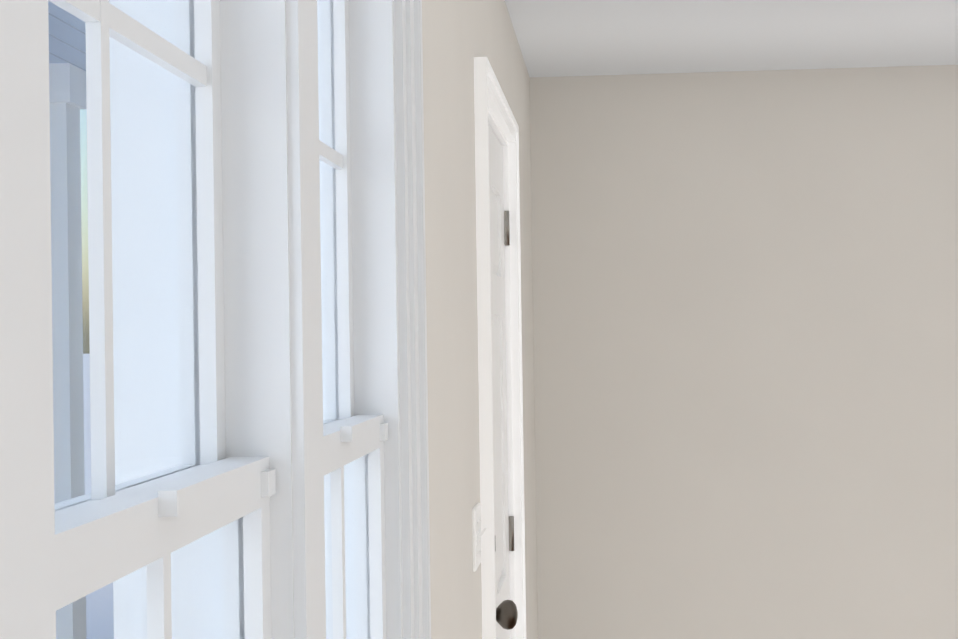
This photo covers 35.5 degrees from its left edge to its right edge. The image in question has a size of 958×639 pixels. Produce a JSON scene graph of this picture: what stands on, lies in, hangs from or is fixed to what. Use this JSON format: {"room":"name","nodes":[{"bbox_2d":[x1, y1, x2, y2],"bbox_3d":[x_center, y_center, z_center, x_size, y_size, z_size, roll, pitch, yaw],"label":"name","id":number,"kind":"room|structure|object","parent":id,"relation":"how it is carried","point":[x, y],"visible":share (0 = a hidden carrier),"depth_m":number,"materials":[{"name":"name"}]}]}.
{"room":"living room","nodes":[
{"label":"living room","id":0,"kind":"room"},
{"bbox_2d":[48,1,86,638],"bbox_3d":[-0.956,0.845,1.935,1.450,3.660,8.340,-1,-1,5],"label":"porch column","id":1,"kind":"structure","parent":0,"point":[58,28],"depth_m":4.66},
{"bbox_2d":[422,0,537,638],"bbox_3d":[-0.214,0.358,1.331,0.150,2.400,7.660,-1,-1,5],"label":"wall","id":2,"kind":"structure","parent":0,"point":[458,36],"depth_m":2.58,"materials":[{"name":"paint"}]},
{"bbox_2d":[0,0,430,638],"bbox_3d":[-0.232,0.116,0.953,0.190,1.521,2.010,-1,-1,5],"label":"living room window","id":3,"kind":"structure","parent":2,"relation":"in","point":[258,316],"depth_m":1.22,"materials":[{"name":"white plastic"}]},
{"bbox_2d":[472,502,486,571],"bbox_3d":[0.003,0.408,2.813,0.020,0.115,0.116,-1,-1,5],"label":"light switch","id":4,"kind":"object","parent":2,"relation":"attached to","point":[477,533],"visible":0.98,"depth_m":2.78,"materials":[{"name":"white plastic"}]},
{"bbox_2d":[474,57,526,638],"bbox_3d":[-0.012,0.532,3.435,0.176,2.085,1.010,-1,-1,5],"label":"door frame","id":5,"kind":"structure","parent":2,"relation":"attached to","point":[492,109],"depth_m":3.29,"materials":[{"name":"white wood"}]},
{"bbox_2d":[488,124,517,638],"bbox_3d":[0.016,0.557,3.437,0.191,2.010,0.900,-1,-1,5],"label":"front door","id":6,"kind":"structure","parent":2,"relation":"in","point":[506,614],"depth_m":3.67,"materials":[{"name":"white wood"}]},
{"bbox_2d":[505,0,957,77],"bbox_3d":[3.378,-0.918,5.560,6.800,0.120,16.700,-1,-1,5],"label":"ceiling","id":7,"kind":"structure","parent":0,"point":[559,38],"depth_m":4.36,"materials":[{"name":"paint"}]},
{"bbox_2d":[530,65,957,638],"bbox_3d":[1.476,0.365,4.966,2.575,2.400,0.120,-1,-1,5],"label":"wall","id":8,"kind":"structure","parent":0,"point":[745,305],"depth_m":4.96,"materials":[{"name":"paint"}]},
{"label":"outside","id":9,"kind":"structure","parent":0,"visible":0},
{"bbox_2d":[83,354,113,638],"bbox_3d":[-123.918,5.189,60.138,256.800,0.300,420.000,-1,-1,5],"label":"snow","id":10,"kind":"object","parent":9,"point":[97,629],"depth_m":15.26,"materials":[{"name":"white snow"}]}
]}

